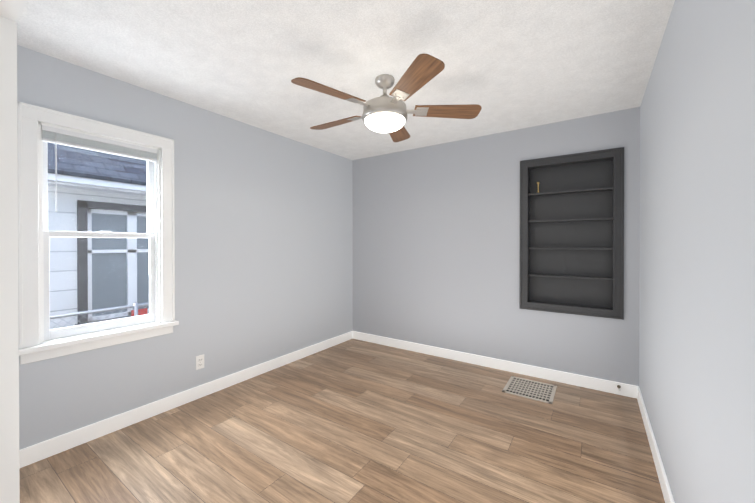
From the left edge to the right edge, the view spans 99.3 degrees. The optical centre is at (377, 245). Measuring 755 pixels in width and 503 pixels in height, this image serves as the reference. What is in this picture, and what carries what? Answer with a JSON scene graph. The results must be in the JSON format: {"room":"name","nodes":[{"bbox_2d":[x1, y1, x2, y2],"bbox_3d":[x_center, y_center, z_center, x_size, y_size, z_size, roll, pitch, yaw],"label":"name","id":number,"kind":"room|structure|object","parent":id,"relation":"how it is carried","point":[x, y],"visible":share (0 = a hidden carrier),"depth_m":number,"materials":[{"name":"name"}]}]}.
{"room":"empty bedroom","nodes":[
{"label":"empty bedroom","id":0,"kind":"room"},
{"bbox_2d":[17,45,352,449],"bbox_3d":[-1.757,0.063,2.449,0.150,2.440,5.120,0,0,34],"label":"wall","id":1,"kind":"structure","parent":0,"point":[263,221],"depth_m":2.81,"materials":[{"name":"grey paint"}]},
{"bbox_2d":[17,101,178,364],"bbox_3d":[-1.899,-0.070,2.226,0.245,1.512,0.862,0,0,34],"label":"window","id":2,"kind":"structure","parent":1,"relation":"in","point":[39,128],"depth_m":2.08,"materials":[{"name":"white wood"}]},
{"bbox_2d":[19,331,354,468],"bbox_3d":[-1.249,1.227,3.057,0.014,0.105,3.252,0,0,34],"label":"baseboard","id":3,"kind":"structure","parent":1,"relation":"attached to","point":[37,452],"depth_m":2.41,"materials":[{"name":"white wood"}]},
{"bbox_2d":[196,354,203,369],"bbox_3d":[-1.493,0.981,2.702,0.008,0.115,0.070,0,0,34],"label":"electrical outlet plate","id":4,"kind":"object","parent":1,"relation":"attached to","point":[199,361],"visible":1,"depth_m":2.70,"materials":[{"name":"white plastic"}]},
{"bbox_2d":[19,339,664,502],"bbox_3d":[-0.429,1.337,1.554,3.360,0.100,5.120,0,0,34],"label":"floor","id":5,"kind":"structure","parent":0,"point":[354,421],"depth_m":2.06,"materials":[{"name":"brown wood"}]},
{"bbox_2d":[502,376,556,403],"bbox_3d":[1.361,1.277,2.864,0.390,0.006,0.400,0,0,34],"label":"floor vent","id":6,"kind":"object","parent":5,"relation":"in","point":[533,390],"visible":1,"depth_m":2.85,"materials":[{"name":"grey metal"}]},
{"bbox_2d":[17,0,674,159],"bbox_3d":[-0.429,-1.203,1.540,3.360,0.100,5.120,0,0,34],"label":"ceiling","id":7,"kind":"structure","parent":0,"point":[510,65],"depth_m":1.94,"materials":[{"name":"white paint"}]},
{"bbox_2d":[291,53,481,141],"bbox_3d":[0.009,-0.977,2.255,1.245,0.358,1.298,0,0,34],"label":"fan","id":8,"kind":"object","parent":7,"relation":"hanging from","point":[384,113],"visible":1,"depth_m":2.11,"materials":[{"name":"brown wood"}]},
{"bbox_2d":[353,107,639,385],"bbox_3d":[0.967,0.056,3.603,3.060,2.440,0.150,0,0,34],"label":"wall","id":9,"kind":"structure","parent":0,"point":[436,245],"depth_m":3.45,"materials":[{"name":"grey paint"}]},
{"bbox_2d":[355,331,634,397],"bbox_3d":[0.920,1.224,3.541,3.000,0.105,0.014,0,0,34],"label":"baseboard","id":10,"kind":"structure","parent":9,"relation":"attached to","point":[628,390],"depth_m":3.24,"materials":[{"name":"white wood"}]},
{"bbox_2d":[519,147,623,319],"bbox_3d":[1.788,-0.105,3.008,0.823,1.466,0.139,0,0,34],"label":"shelf niche","id":11,"kind":"object","parent":9,"relation":"in","point":[572,236],"visible":1,"depth_m":3.02,"materials":[{"name":"grey wood"}]},
{"bbox_2d":[639,0,754,502],"bbox_3d":[0.898,0.072,0.645,0.150,2.440,5.120,0,0,34],"label":"wall","id":12,"kind":"structure","parent":0,"point":[697,272],"depth_m":1.12,"materials":[{"name":"grey paint"}]},
{"bbox_2d":[635,386,673,502],"bbox_3d":[1.271,1.236,1.346,0.014,0.105,3.252,0,0,34],"label":"baseboard","id":13,"kind":"structure","parent":12,"relation":"attached to","point":[665,487],"depth_m":1.89,"materials":[{"name":"white wood"}]},
{"bbox_3d":[-0.929,0.071,0.811,3.060,2.440,0.095,0,0,34],"label":"wall","id":14,"kind":"structure","parent":0,"visible":0},
{"bbox_2d":[0,0,27,502],"bbox_3d":[-0.475,0.243,0.504,1.963,2.100,0.125,0,0,34],"label":"door frame","id":15,"kind":"structure","parent":14,"relation":"attached to","point":[11,11],"depth_m":1.05,"materials":[{"name":"white paint"}]},
{"label":"outside","id":16,"kind":"structure","parent":0,"visible":0},
{"bbox_3d":[-2.850,1.923,4.276,24.000,0.100,24.000,0,0,34],"label":"ground","id":17,"kind":"structure","parent":16,"visible":0},
{"bbox_2d":[48,142,148,328],"bbox_3d":[-4.197,-0.847,5.176,3.577,5.430,14.000,0,0,34],"label":"neighbouring house","id":18,"kind":"structure","parent":17,"relation":"on","point":[113,260],"depth_m":3.82,"materials":[{"name":"grey"}]},
{"bbox_2d":[50,302,148,328],"bbox_3d":[-2.540,1.234,3.216,0.044,1.292,4.642,0,0,34],"label":"fence","id":19,"kind":"object","parent":17,"relation":"on","point":[143,311],"depth_m":3.10,"materials":[{"name":"grey"}]}
]}

